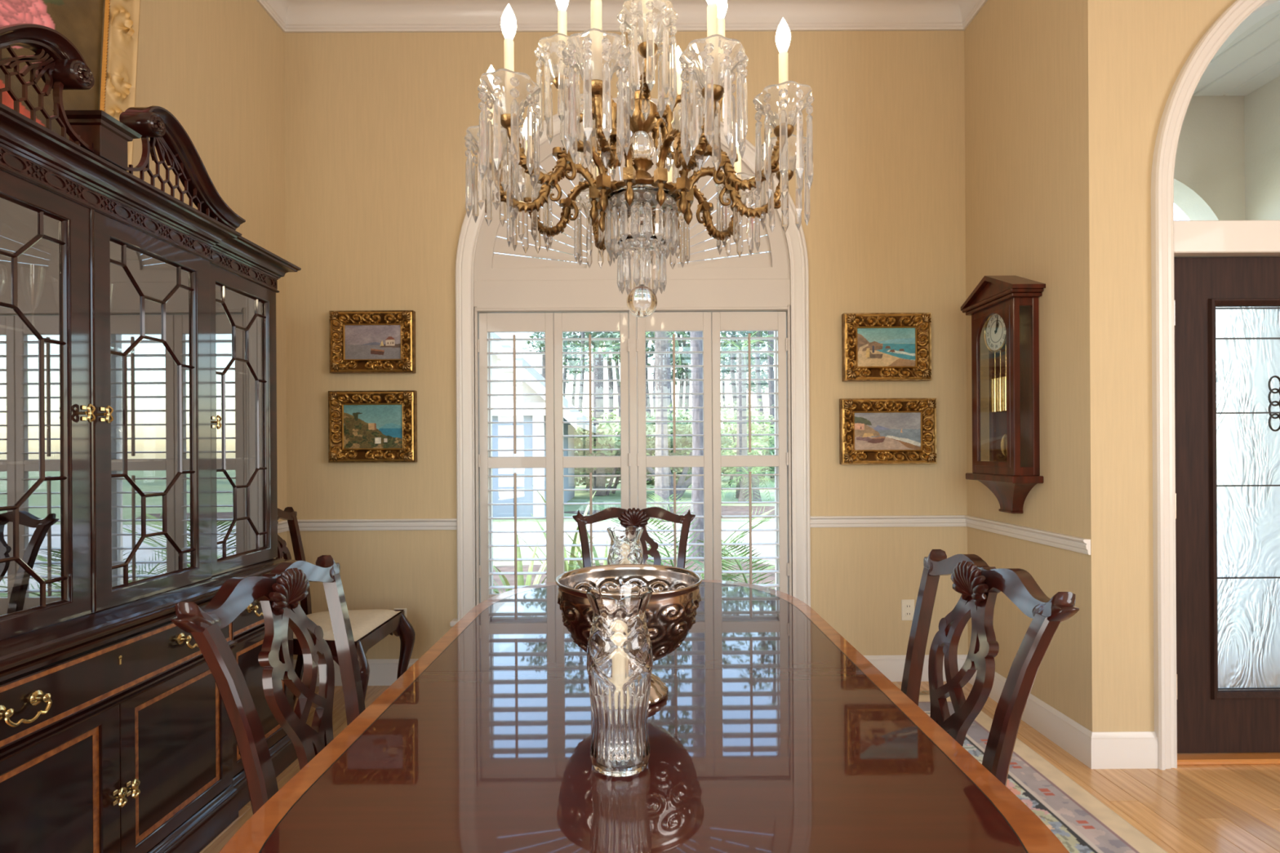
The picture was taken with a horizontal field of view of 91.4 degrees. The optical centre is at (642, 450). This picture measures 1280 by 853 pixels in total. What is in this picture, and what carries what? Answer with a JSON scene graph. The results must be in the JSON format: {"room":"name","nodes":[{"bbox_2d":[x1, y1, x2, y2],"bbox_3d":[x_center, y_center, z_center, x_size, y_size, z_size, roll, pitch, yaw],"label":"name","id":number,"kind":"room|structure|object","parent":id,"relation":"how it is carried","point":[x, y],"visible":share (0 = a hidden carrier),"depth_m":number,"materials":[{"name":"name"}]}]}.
{"room":"dining room","nodes":[
{"label":"dining room","id":0,"kind":"room"},
{"bbox_2d":[97,0,287,558],"bbox_3d":[-2.023,-0.583,-0.284,0.150,3.750,7.450,0,0,0],"label":"wall","id":1,"kind":"structure","parent":0,"point":[217,66],"depth_m":3.00,"materials":[{"name":"paint"}]},
{"bbox_2d":[0,0,140,172],"bbox_3d":[-1.866,-1.409,1.681,0.130,1.163,1.224,0,0,0],"label":"framed picture","id":2,"kind":"object","parent":1,"relation":"attached to","point":[81,21],"visible":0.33,"depth_m":2.13,"materials":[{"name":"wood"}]},
{"bbox_2d":[0,518,457,590],"bbox_3d":[-1.472,0.408,-0.281,0.941,0.062,7.450,0,0,0],"label":"trim","id":3,"kind":"structure","parent":1,"relation":"attached to","point":[22,578],"depth_m":3.42,"materials":[{"name":"white paint"}]},
{"bbox_2d":[284,31,968,659],"bbox_3d":[-0.093,-0.594,3.530,4.044,3.750,0.160,0,0,0],"label":"wall","id":4,"kind":"structure","parent":0,"point":[376,124],"depth_m":3.45,"materials":[{"name":"paint"}]},
{"bbox_2d":[328,310,415,373],"bbox_3d":[-1.479,-0.594,3.411,0.456,0.338,0.062,0,0,0],"label":"framed picture","id":5,"kind":"object","parent":4,"relation":"attached to","point":[365,341],"visible":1,"depth_m":3.42,"materials":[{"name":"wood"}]},
{"bbox_2d":[328,390,417,462],"bbox_3d":[-1.478,-0.131,3.411,0.470,0.390,0.062,0,0,0],"label":"framed picture","id":6,"kind":"object","parent":4,"relation":"attached to","point":[365,426],"visible":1,"depth_m":3.42,"materials":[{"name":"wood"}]},
{"bbox_2d":[393,608,406,617],"bbox_3d":[-1.334,0.926,3.439,0.072,0.116,0.009,0,0,0],"label":"power outlet","id":7,"kind":"object","parent":4,"relation":"attached to","point":[404,609],"visible":0.12,"depth_m":3.44,"materials":[{"name":"beige plastic"}]},
{"bbox_2d":[256,0,987,32],"bbox_3d":[1.639,-2.401,-0.268,7.196,0.158,7.450,0,0,0],"label":"trim","id":8,"kind":"structure","parent":4,"relation":"attached to","point":[290,15],"depth_m":3.41,"materials":[{"name":"white paint"}]},
{"bbox_2d":[449,97,810,626],"bbox_3d":[-0.055,-0.454,3.490,2.000,2.968,0.200,0,0,0],"label":"window","id":9,"kind":"structure","parent":4,"relation":"in","point":[473,297],"depth_m":3.43,"materials":[{"name":"white paint"}]},
{"bbox_2d":[477,312,555,602],"bbox_3d":[-0.696,0.065,3.448,0.417,1.648,0.082,0,0,0],"label":"shutter panel","id":10,"kind":"object","parent":9,"relation":"attached to","point":[489,322],"visible":0.87,"depth_m":3.44,"materials":[{"name":"beige paint"}]},
{"bbox_2d":[553,312,630,579],"bbox_3d":[-0.277,0.063,3.450,0.417,1.648,0.082,0,0,0],"label":"shutter panel","id":11,"kind":"object","parent":9,"relation":"attached to","point":[562,322],"visible":0.73,"depth_m":3.44,"materials":[{"name":"beige paint"}]},
{"bbox_2d":[474,129,790,279],"bbox_3d":[-0.061,-1.391,3.461,1.746,0.903,0.030,0,0,0],"label":"shutter","id":12,"kind":"object","parent":9,"relation":"attached to","point":[775,264],"visible":0.32,"depth_m":3.46,"materials":[{"name":"beige paint"}]},
{"bbox_2d":[635,311,712,579],"bbox_3d":[0.175,0.060,3.452,0.417,1.648,0.082,0,0,0],"label":"shutter panel","id":13,"kind":"object","parent":9,"relation":"attached to","point":[657,321],"visible":0.79,"depth_m":3.44,"materials":[{"name":"beige paint"}]},
{"bbox_2d":[711,311,789,594],"bbox_3d":[0.594,0.057,3.454,0.417,1.648,0.082,0,0,0],"label":"shutter panel","id":14,"kind":"object","parent":9,"relation":"attached to","point":[720,321],"visible":0.89,"depth_m":3.45,"materials":[{"name":"beige paint"}]},
{"bbox_2d":[293,654,967,686],"bbox_3d":[-0.077,1.210,3.441,3.754,0.140,0.018,0,0,0],"label":"baseboard","id":15,"kind":"structure","parent":4,"relation":"attached to","point":[383,672],"depth_m":3.44,"materials":[{"name":"white paint"}]},
{"bbox_2d":[841,312,931,381],"bbox_3d":[1.340,-0.568,3.423,0.478,0.370,0.062,0,0,0],"label":"framed picture","id":16,"kind":"object","parent":4,"relation":"attached to","point":[876,346],"visible":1,"depth_m":3.43,"materials":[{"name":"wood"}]},
{"bbox_2d":[839,398,937,464],"bbox_3d":[1.347,-0.106,3.423,0.520,0.360,0.062,0,0,0],"label":"framed picture","id":17,"kind":"object","parent":4,"relation":"attached to","point":[876,431],"visible":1,"depth_m":3.43,"materials":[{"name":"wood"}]},
{"bbox_2d":[901,599,914,620],"bbox_3d":[1.465,0.881,3.451,0.072,0.116,0.009,0,0,0],"label":"power outlet","id":18,"kind":"object","parent":4,"relation":"attached to","point":[907,605],"visible":0.95,"depth_m":3.45,"materials":[{"name":"beige plastic"}]},
{"bbox_2d":[905,603,911,609],"bbox_3d":[1.465,0.860,3.449,0.034,0.034,0.003,0,0,0],"label":"socket","id":19,"kind":"object","parent":18,"relation":"attached to","point":[908,606],"depth_m":3.45,"materials":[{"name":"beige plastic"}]},
{"bbox_2d":[905,610,911,617],"bbox_3d":[1.466,0.902,3.449,0.034,0.034,0.003,0,0,0],"label":"socket","id":20,"kind":"object","parent":18,"relation":"attached to","point":[908,613],"depth_m":3.45,"materials":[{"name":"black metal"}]},
{"bbox_2d":[199,681,1279,852],"bbox_3d":[1.661,1.330,-0.283,7.596,0.120,7.820,0,0,0],"label":"floor","id":21,"kind":"structure","parent":0,"point":[1188,808],"depth_m":2.29,"materials":[{"name":"brown"}]},
{"bbox_2d":[0,22,301,852],"bbox_3d":[-1.675,0.132,1.745,0.547,2.317,1.871,0,0,0],"label":"china cabinet","id":22,"kind":"object","parent":21,"relation":"on","point":[117,734],"visible":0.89,"depth_m":1.89,"materials":[{"name":"brown wood"}]},
{"bbox_2d":[0,263,8,296],"bbox_3d":[-1.700,-0.396,1.623,0.074,0.178,0.074,0,0,0],"label":"goblet","id":23,"kind":"object","parent":22,"relation":"on","point":[6,286],"visible":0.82,"depth_m":1.64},
{"bbox_2d":[17,263,46,307],"bbox_3d":[-1.730,-0.414,1.772,0.064,0.215,0.064,0,0,0],"label":"champagne flute","id":24,"kind":"object","parent":22,"relation":"on","point":[19,265],"visible":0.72,"depth_m":1.77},
{"bbox_2d":[30,425,59,459],"bbox_3d":[-1.708,-0.022,1.813,0.100,0.100,0.100,0,0,0],"label":"coupe","id":25,"kind":"object","parent":22,"relation":"on","point":[31,428],"visible":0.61,"depth_m":1.79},
{"bbox_2d":[0,458,177,464],"bbox_3d":[-1.752,0.032,1.712,0.367,0.007,0.924,0,0,0],"label":"glass shelf","id":26,"kind":"object","parent":22,"relation":"attached to","point":[2,461],"depth_m":2.06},
{"bbox_2d":[0,324,188,364],"bbox_3d":[-1.754,-0.303,1.712,0.367,0.007,0.924,0,0,0],"label":"glass shelf","id":27,"kind":"object","parent":22,"relation":"attached to","point":[17,344],"depth_m":1.90,"materials":[{"name":"glass"}]},
{"bbox_2d":[111,427,145,459],"bbox_3d":[-1.689,-0.022,2.043,0.100,0.100,0.100,0,0,0],"label":"coupe","id":28,"kind":"object","parent":22,"relation":"on","point":[142,434],"visible":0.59,"depth_m":2.05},
{"bbox_2d":[216,457,252,459],"bbox_3d":[-1.755,0.032,2.394,0.367,0.007,0.387,0,0,0],"label":"glass shelf","id":29,"kind":"object","parent":22,"relation":"attached to","point":[217,458],"depth_m":2.58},
{"bbox_2d":[216,367,260,377],"bbox_3d":[-1.757,-0.303,2.394,0.367,0.007,0.387,0,0,0],"label":"glass shelf","id":30,"kind":"object","parent":22,"relation":"attached to","point":[229,374],"depth_m":2.51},
{"bbox_2d":[275,506,415,705],"bbox_3d":[-1.494,0.781,2.929,0.656,1.017,0.620,0,0,0],"label":"dining chair","id":31,"kind":"object","parent":21,"relation":"on","point":[369,627],"visible":0.26,"depth_m":3.01,"materials":[{"name":"brown wood"}]},
{"bbox_2d":[293,608,399,641],"bbox_3d":[-1.444,0.801,2.929,0.429,0.036,0.512,0,0,0],"label":"seat cushion","id":32,"kind":"object","parent":31,"relation":"on","point":[365,624],"depth_m":2.91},
{"bbox_2d":[918,690,1168,852],"bbox_3d":[0.258,1.273,1.746,2.787,0.009,3.103,0,0,0],"label":"floral rug","id":33,"kind":"object","parent":21,"relation":"on","point":[1083,824],"visible":0.07,"depth_m":2.23,"materials":[{"name":"fabric"}]},
{"bbox_2d":[170,555,365,814],"bbox_3d":[-0.544,0.775,1.423,0.656,1.017,0.620,0,0,0],"label":"dining chair","id":34,"kind":"object","parent":33,"relation":"on","point":[279,593],"visible":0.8,"depth_m":1.36,"materials":[{"name":"brown wood"}]},
{"bbox_2d":[572,506,695,568],"bbox_3d":[-0.037,0.772,2.621,0.620,1.017,0.656,0,0,0],"label":"dining chair","id":35,"kind":"object","parent":33,"relation":"on","point":[637,517],"visible":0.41,"depth_m":2.87,"materials":[{"name":"brown wood"}]},
{"bbox_2d":[218,579,1069,852],"bbox_3d":[-0.001,0.897,1.482,1.124,0.755,2.055,0,0,0],"label":"dining table","id":36,"kind":"object","parent":33,"relation":"on","point":[771,732],"visible":0.84,"depth_m":1.04,"materials":[{"name":"brown wood"}]},
{"bbox_2d":[586,583,653,777],"bbox_3d":[-0.038,0.375,1.040,0.110,0.287,0.110,0,0,-32],"label":"glass vase","id":37,"kind":"object","parent":36,"relation":"on","point":[620,660],"visible":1,"depth_m":1.00,"materials":[{"name":"clear glass"}]},
{"bbox_2d":[606,525,643,564],"bbox_3d":[-0.052,0.376,1.870,0.110,0.287,0.110,0,0,-32],"label":"vase","id":38,"kind":"object","parent":36,"relation":"on","point":[624,545],"visible":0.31,"depth_m":1.83,"materials":[{"name":"clear glass"}]},
{"bbox_2d":[555,564,702,706],"bbox_3d":[-0.028,0.395,1.335,0.312,0.250,0.312,0,0,39],"label":"bowl","id":39,"kind":"object","parent":36,"relation":"on","point":[670,613],"visible":0.54,"depth_m":1.27,"materials":[{"name":"silver metal"}]},
{"bbox_2d":[901,549,1079,786],"bbox_3d":[0.509,0.768,1.457,0.656,1.017,0.620,0,0,0],"label":"dining chair","id":40,"kind":"object","parent":33,"relation":"on","point":[979,584],"visible":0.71,"depth_m":1.40,"materials":[{"name":"brown wood"}]},
{"bbox_2d":[964,0,1127,732],"bbox_3d":[1.861,-0.600,2.983,0.140,3.762,0.950,0,0,0],"label":"wall","id":41,"kind":"structure","parent":0,"point":[1044,171],"depth_m":2.66,"materials":[{"name":"paint"}]},
{"bbox_2d":[809,515,1090,555],"bbox_3d":[1.359,0.391,2.982,0.877,0.062,0.948,0,0,0],"label":"trim","id":42,"kind":"structure","parent":41,"relation":"attached to","point":[1082,545],"depth_m":3.42,"materials":[{"name":"white paint"}]},
{"bbox_2d":[960,275,1045,513],"bbox_3d":[1.719,-0.272,3.002,0.148,1.138,0.450,0,0,0],"label":"wall clock","id":43,"kind":"object","parent":41,"relation":"attached to","point":[1009,305],"visible":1,"depth_m":2.92,"materials":[{"name":"brown wood"}]},
{"bbox_2d":[968,670,1158,768],"bbox_3d":[1.919,1.198,2.974,0.270,0.140,0.968,0,0,0],"label":"baseboard","id":44,"kind":"structure","parent":41,"relation":"attached to","point":[1109,749],"depth_m":2.50,"materials":[{"name":"white paint"}]},
{"bbox_2d":[1122,0,1235,731],"bbox_3d":[3.584,-0.611,2.596,3.302,3.762,0.160,0,0,0],"label":"wall","id":45,"kind":"structure","parent":0,"point":[1160,36],"depth_m":2.51,"materials":[{"name":"paint"}]},
{"bbox_2d":[1151,0,1279,769],"bbox_3d":[3.056,-0.400,2.578,2.026,3.323,0.190,0,0,0],"label":"door frame","id":46,"kind":"structure","parent":45,"relation":"in","point":[1171,238],"depth_m":2.49,"materials":[{"name":"white paint"}]},
{"bbox_2d":[1173,257,1279,753],"bbox_3d":[2.603,0.222,2.545,0.915,2.031,0.116,0,0,0],"label":"front door","id":47,"kind":"structure","parent":46,"relation":"attached to","point":[1227,309],"depth_m":2.56,"materials":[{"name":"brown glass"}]},
{"bbox_2d":[1177,752,1279,765],"bbox_3d":[3.066,1.250,2.593,1.870,0.022,0.160,0,0,0],"label":"trim","id":48,"kind":"structure","parent":45,"relation":"attached to","point":[1197,758],"depth_m":2.52,"materials":[{"name":"orange wood"}]},
{"bbox_2d":[1173,94,1244,220],"bbox_3d":[2.958,-0.788,3.993,2.040,4.300,0.160,0,0,0],"label":"wall","id":49,"kind":"structure","parent":0,"point":[1209,172],"depth_m":3.92,"materials":[{"name":"paint"}]},
{"bbox_2d":[1192,0,1279,96],"bbox_3d":[2.933,-2.274,3.293,1.803,0.120,1.240,0,0,0],"label":"ceiling","id":50,"kind":"structure","parent":0,"point":[1249,59],"depth_m":3.55,"materials":[{"name":"white paint"}]},
{"bbox_2d":[1244,75,1279,220],"bbox_3d":[3.881,-0.794,3.297,0.200,4.300,1.240,0,0,0],"label":"wall","id":51,"kind":"structure","parent":0,"point":[1261,105],"depth_m":3.80,"materials":[{"name":"paint"}]},
{"bbox_3d":[1.638,-2.555,-0.283,7.596,0.150,7.820,0,0,0],"label":"ceiling","id":52,"kind":"structure","parent":0,"visible":0},
{"bbox_2d":[464,0,813,317],"bbox_3d":[-0.008,-1.400,1.550,0.818,2.140,0.854,0,0,-23],"label":"chandelier","id":53,"kind":"object","parent":52,"relation":"hanging from","point":[654,204],"visible":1,"depth_m":1.40,"materials":[{"name":"glass"}]},
{"bbox_2d":[625,31,658,90],"bbox_3d":[-0.006,-1.016,1.550,0.092,0.265,0.092,0,0,0],"label":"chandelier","id":54,"kind":"object","parent":53,"relation":"on","point":[640,59],"depth_m":1.52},
{"label":"outside","id":55,"kind":"structure","parent":0,"visible":0},
{"bbox_2d":[493,470,775,566],"bbox_3d":[-0.238,1.568,56.799,120.000,0.188,106.400,0,0,0],"label":"ground","id":56,"kind":"structure","parent":55,"point":[580,496],"depth_m":16.52,"materials":[{"name":"green plant"}]},
{"bbox_2d":[491,332,598,516],"bbox_3d":[-4.430,-1.043,16.866,6.000,5.060,7.150,0,0,0],"label":"neighboring house","id":57,"kind":"structure","parent":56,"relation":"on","point":[522,374],"depth_m":13.59,"materials":[{"name":"grey paint"}]},
{"bbox_2d":[522,332,573,378],"bbox_3d":[-6.147,-5.231,39.761,4.285,13.477,3.622,0,0,0],"label":"pine tree","id":58,"kind":"object","parent":56,"relation":"on","point":[539,346],"visible":0.09,"depth_m":39.83,"materials":[{"name":"green plant"}]},
{"bbox_2d":[526,256,574,346],"bbox_3d":[-5.035,-4.969,35.322,4.131,12.937,3.751,0,0,0],"label":"pine tree","id":59,"kind":"object","parent":56,"relation":"on","point":[538,335],"visible":0.06,"depth_m":34.61,"materials":[{"name":"green plant"}]},
{"bbox_2d":[539,332,592,396],"bbox_3d":[-5.453,-3.959,43.609,4.253,10.908,3.572,0,0,20],"label":"pine tree","id":60,"kind":"object","parent":56,"relation":"on","point":[565,347],"visible":0.21,"depth_m":43.21,"materials":[{"name":"green plant"}]},
{"bbox_2d":[553,227,600,430],"bbox_3d":[-3.617,-5.661,35.571,4.232,14.303,3.992,0,0,0],"label":"pine tree","id":61,"kind":"object","parent":56,"relation":"on","point":[582,374],"visible":0.02,"depth_m":35.20,"materials":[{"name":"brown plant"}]},
{"bbox_2d":[563,332,593,406],"bbox_3d":[-4.399,-4.593,44.347,3.385,12.175,4.542,0,0,-31],"label":"pine tree","id":62,"kind":"object","parent":56,"relation":"on","point":[574,374],"visible":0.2,"depth_m":44.03,"materials":[{"name":"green plant"}]},
{"bbox_2d":[570,332,618,359],"bbox_3d":[-3.244,-5.508,44.299,4.228,13.995,3.893,0,0,0],"label":"pine tree","id":63,"kind":"object","parent":56,"relation":"on","point":[575,335],"visible":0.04,"depth_m":44.27,"materials":[{"name":"green plant"}]},
{"bbox_2d":[574,332,618,431],"bbox_3d":[-1.645,-5.090,37.061,4.322,13.133,3.394,0,0,32],"label":"pine tree","id":64,"kind":"object","parent":56,"relation":"on","point":[611,384],"visible":0.05,"depth_m":36.57,"materials":[{"name":"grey plant"}]},
{"bbox_2d":[573,405,620,488],"bbox_3d":[-2.721,-0.273,24.923,4.889,3.528,3.551,0,0,0],"label":"shrub","id":65,"kind":"object","parent":56,"relation":"on","point":[615,410],"visible":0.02,"depth_m":25.38,"materials":[{"name":"green plant"}]},
{"bbox_2d":[574,445,621,491],"bbox_3d":[-1.764,0.528,22.462,3.972,1.932,2.466,0,0,14],"label":"shrub","id":66,"kind":"object","parent":56,"relation":"on","point":[606,477],"visible":0.02,"depth_m":22.30,"materials":[{"name":"green plant"}]},
{"bbox_2d":[563,336,648,495],"bbox_3d":[-1.461,-1.043,20.299,3.024,5.024,2.862,0,0,-41],"label":"palm tree","id":67,"kind":"object","parent":56,"relation":"on","point":[598,482],"visible":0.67,"depth_m":20.34,"materials":[{"name":"green plant"}]},
{"bbox_2d":[592,332,620,360],"bbox_3d":[-1.181,-4.440,35.409,3.764,11.838,4.216,0,0,35],"label":"pine tree","id":68,"kind":"object","parent":56,"relation":"on","point":[593,332],"visible":0.02,"depth_m":34.59,"materials":[{"name":"green plant"}]},
{"bbox_2d":[573,412,650,495],"bbox_3d":[-1.657,0.132,20.527,4.432,2.715,3.266,0,0,0],"label":"shrub","id":69,"kind":"object","parent":56,"relation":"on","point":[607,428],"visible":0.38,"depth_m":20.03,"materials":[{"name":"green plant"}]},
{"bbox_2d":[573,429,652,493],"bbox_3d":[-1.063,0.329,21.391,4.113,2.313,3.050,0,0,0],"label":"shrub","id":70,"kind":"object","parent":56,"relation":"on","point":[576,454],"visible":0.11,"depth_m":21.09,"materials":[{"name":"green plant"}]},
{"bbox_2d":[583,332,652,435],"bbox_3d":[-1.332,-4.234,34.895,4.212,11.424,3.786,0,0,0],"label":"pine tree","id":71,"kind":"object","parent":56,"relation":"on","point":[593,335],"visible":0.1,"depth_m":35.16,"materials":[{"name":"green plant"}]},
{"bbox_2d":[593,242,653,357],"bbox_3d":[-0.237,-3.705,26.438,4.238,10.359,3.990,0,0,0],"label":"pine tree","id":72,"kind":"object","parent":56,"relation":"on","point":[612,342],"visible":0.04,"depth_m":26.49,"materials":[{"name":"green plant"}]},
{"bbox_2d":[605,331,690,521],"bbox_3d":[0.465,-0.703,12.947,2.632,4.320,2.683,0,0,0],"label":"palm tree","id":73,"kind":"object","parent":56,"relation":"on","point":[660,373],"visible":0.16,"depth_m":12.89,"materials":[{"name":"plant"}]},
{"bbox_2d":[616,331,690,413],"bbox_3d":[0.547,-3.292,27.512,4.330,9.502,3.446,0,0,0],"label":"pine tree","id":74,"kind":"object","parent":56,"relation":"on","point":[686,348],"visible":0.12,"depth_m":27.41,"materials":[{"name":"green plant"}]},
{"bbox_2d":[616,438,692,485],"bbox_3d":[0.472,0.319,20.407,2.243,2.313,3.092,0,0,-36],"label":"shrub","id":75,"kind":"object","parent":56,"relation":"on","point":[673,468],"visible":0.15,"depth_m":19.97,"materials":[{"name":"green plant"}]},
{"bbox_2d":[645,331,688,480],"bbox_3d":[0.237,-4.415,30.427,4.013,11.765,3.671,0,0,0],"label":"pine tree","id":76,"kind":"object","parent":56,"relation":"on","point":[647,397],"visible":0.02,"depth_m":30.14,"materials":[{"name":"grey plant"}]},
{"bbox_2d":[648,331,691,446],"bbox_3d":[2.532,-3.626,38.145,4.232,10.176,3.431,0,0,20],"label":"pine tree","id":77,"kind":"object","parent":56,"relation":"on","point":[687,383],"visible":0.12,"depth_m":37.96,"materials":[{"name":"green plant"}]},
{"bbox_2d":[619,410,733,500],"bbox_3d":[0.997,0.158,18.503,3.343,2.730,2.342,0,0,0],"label":"tree","id":78,"kind":"object","parent":56,"relation":"on","point":[686,442],"visible":0.38,"depth_m":18.39,"materials":[{"name":"green plant"}]},
{"bbox_2d":[670,331,691,414],"bbox_3d":[2.555,-3.766,38.396,3.861,10.454,4.219,0,0,0],"label":"pine tree","id":79,"kind":"object","parent":56,"relation":"on","point":[682,383],"visible":0.08,"depth_m":38.33,"materials":[{"name":"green plant"}]},
{"bbox_2d":[666,184,706,455],"bbox_3d":[0.787,-4.816,24.661,3.733,12.550,4.198,0,0,23],"label":"pine tree","id":80,"kind":"object","parent":56,"relation":"on","point":[669,388],"visible":0.02,"depth_m":24.38,"materials":[{"name":"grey plant"}]},
{"bbox_2d":[645,402,733,488],"bbox_3d":[1.283,-0.040,20.554,3.299,3.014,3.144,0,0,0],"label":"shrub","id":81,"kind":"object","parent":56,"relation":"on","point":[679,446],"visible":0.12,"depth_m":19.77,"materials":[{"name":"green plant"}]},
{"bbox_2d":[671,257,753,364],"bbox_3d":[3.026,-3.519,28.163,4.046,9.950,3.788,0,0,0],"label":"pine tree","id":82,"kind":"object","parent":56,"relation":"on","point":[742,333],"visible":0.06,"depth_m":28.25,"materials":[{"name":"green plant"}]},
{"bbox_2d":[672,438,765,484],"bbox_3d":[2.619,0.491,24.215,4.334,1.950,2.911,0,0,0],"label":"shrub","id":83,"kind":"object","parent":56,"relation":"on","point":[753,445],"visible":0.09,"depth_m":23.95,"materials":[{"name":"green plant"}]},
{"bbox_2d":[720,331,728,432],"bbox_3d":[6.233,-5.707,48.883,3.140,14.268,4.298,0,0,-34],"label":"pine tree","id":84,"kind":"object","parent":56,"relation":"on","point":[722,382],"visible":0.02,"depth_m":49.01,"materials":[{"name":"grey plant"}]},
{"bbox_2d":[683,331,773,497],"bbox_3d":[3.092,-1.083,19.055,3.628,5.048,3.651,0,0,12],"label":"palm tree","id":85,"kind":"object","parent":56,"relation":"on","point":[741,359],"visible":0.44,"depth_m":18.89,"materials":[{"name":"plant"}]},
{"bbox_2d":[684,399,774,486],"bbox_3d":[3.470,-0.325,25.416,5.143,3.560,3.868,0,0,0],"label":"shrub","id":86,"kind":"object","parent":56,"relation":"on","point":[724,415],"visible":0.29,"depth_m":25.31,"materials":[{"name":"green plant"}]},
{"bbox_2d":[720,331,768,444],"bbox_3d":[5.209,-3.870,34.966,4.183,10.628,3.800,0,0,-45],"label":"pine tree","id":87,"kind":"object","parent":56,"relation":"on","point":[733,357],"visible":0.17,"depth_m":34.99,"materials":[{"name":"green plant"}]},
{"bbox_2d":[720,331,768,391],"bbox_3d":[6.318,-3.298,38.791,4.506,9.455,3.260,0,0,0],"label":"pine tree","id":88,"kind":"object","parent":56,"relation":"on","point":[726,371],"visible":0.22,"depth_m":38.59,"materials":[{"name":"green plant"}]},
{"bbox_2d":[722,332,768,429],"bbox_3d":[7.745,-3.637,44.879,3.982,10.120,3.186,0,0,0],"label":"pine tree","id":89,"kind":"object","parent":56,"relation":"on","point":[763,372],"visible":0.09,"depth_m":44.91,"materials":[{"name":"green plant"}]},
{"bbox_2d":[720,439,774,476],"bbox_3d":[4.622,0.445,28.857,3.942,2.019,2.804,0,0,0],"label":"shrub","id":90,"kind":"object","parent":56,"relation":"on","point":[770,451],"visible":0.11,"depth_m":28.40,"materials":[{"name":"green plant"}]},
{"bbox_2d":[727,408,774,477],"bbox_3d":[6.362,-0.515,32.716,3.659,3.901,3.656,0,0,24],"label":"shrub","id":91,"kind":"object","parent":56,"relation":"on","point":[769,425],"visible":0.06,"depth_m":32.35,"materials":[{"name":"green plant"}]},
{"bbox_2d":[733,251,769,478],"bbox_3d":[6.567,-4.561,32.580,2.854,11.985,4.258,0,0,-31],"label":"pine tree","id":92,"kind":"object","parent":56,"relation":"on","point":[758,389],"visible":0.1,"depth_m":32.31,"materials":[{"name":"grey plant"}]},
{"bbox_2d":[734,429,774,454],"bbox_3d":[7.098,0.198,30.167,5.683,2.482,3.411,0,0,0],"label":"shrub","id":93,"kind":"object","parent":56,"relation":"on","point":[773,437],"visible":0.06,"depth_m":29.43,"materials":[{"name":"green plant"}]},
{"bbox_2d":[748,235,774,478],"bbox_3d":[6.615,-5.487,32.437,4.243,13.822,4.062,0,0,0],"label":"pine tree","id":94,"kind":"object","parent":56,"relation":"on","point":[771,342],"visible":0.02,"depth_m":32.11,"materials":[{"name":"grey plant"}]},
{"bbox_2d":[751,346,773,395],"bbox_3d":[9.253,-3.457,42.023,4.489,9.745,3.237,0,0,0],"label":"pine tree","id":95,"kind":"object","parent":56,"relation":"on","point":[762,361],"visible":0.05,"depth_m":41.75,"materials":[{"name":"green plant"}]},
{"bbox_2d":[753,466,774,476],"bbox_3d":[7.119,0.678,29.779,4.122,1.544,2.570,0,0,0],"label":"shrub","id":96,"kind":"object","parent":56,"relation":"on","point":[766,468],"visible":0.02,"depth_m":29.37,"materials":[{"name":"green plant"}]},
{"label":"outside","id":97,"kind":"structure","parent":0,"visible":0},
{"bbox_2d":[493,559,775,593],"bbox_3d":[-0.017,1.467,6.010,6.400,0.010,4.780,0,0,0],"label":"bed","id":98,"kind":"object","parent":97,"point":[510,578],"visible":0.1,"depth_m":7.58,"materials":[{"name":"brown soil"}]},
{"bbox_2d":[493,526,577,593],"bbox_3d":[-0.931,1.002,4.477,1.011,0.932,0.854,0,0,-17],"label":"leaf plant","id":99,"kind":"object","parent":98,"relation":"on","point":[504,581],"visible":0.13,"depth_m":4.67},
{"bbox_2d":[494,484,615,572],"bbox_3d":[-0.766,0.872,5.411,1.259,1.192,1.097,0,0,-44],"label":"leaf plant","id":100,"kind":"object","parent":98,"relation":"on","point":[576,538],"visible":0.26,"depth_m":5.37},
{"bbox_2d":[539,518,653,568],"bbox_3d":[-0.381,0.977,4.905,1.006,0.976,1.112,0,0,0],"label":"leaf plant","id":101,"kind":"object","parent":98,"relation":"on","point":[580,562],"visible":0.12,"depth_m":5.06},
{"bbox_2d":[565,492,775,582],"bbox_3d":[0.221,0.925,5.041,2.014,1.067,2.066,0,0,0],"label":"palm tree","id":102,"kind":"object","parent":98,"relation":"on","point":[729,575],"visible":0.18,"depth_m":5.17,"materials":[{"name":"green plant"}]},
{"bbox_2d":[688,161,705,560],"bbox_3d":[0.696,-2.327,8.358,2.740,7.573,2.810,0,0,0],"label":"pine tree","id":103,"kind":"object","parent":98,"relation":"on","point":[697,482],"visible":0.02,"depth_m":8.30,"materials":[{"name":"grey plant"}]},
{"bbox_2d":[685,536,774,589],"bbox_3d":[0.872,1.005,4.670,2.028,0.900,1.974,0,0,0],"label":"palm tree","id":104,"kind":"object","parent":98,"relation":"on","point":[744,547],"visible":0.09,"depth_m":4.28,"materials":[{"name":"green plant"}]},
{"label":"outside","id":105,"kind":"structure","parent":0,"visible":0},
{"bbox_2d":[493,521,775,561],"bbox_3d":[8.966,1.411,9.939,42.000,0.012,7.400,0,0,0],"label":"driveway","id":106,"kind":"structure","parent":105,"point":[757,536],"depth_m":10.88,"materials":[{"name":"concrete"}]},
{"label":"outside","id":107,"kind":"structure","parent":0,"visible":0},
{"bbox_2d":[564,506,774,519],"bbox_3d":[3.444,1.445,14.965,11.000,0.012,3.100,0,0,0],"label":"bed","id":108,"kind":"object","parent":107,"point":[726,510],"depth_m":15.03,"materials":[{"name":"soil"}]},
{"bbox_2d":[720,466,774,506],"bbox_3d":[3.137,1.001,17.507,2.861,1.472,2.879,0,0,0],"label":"palm tree","id":109,"kind":"object","parent":108,"relation":"on","point":[744,494],"visible":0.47,"depth_m":17.19,"materials":[{"name":"green plant"}]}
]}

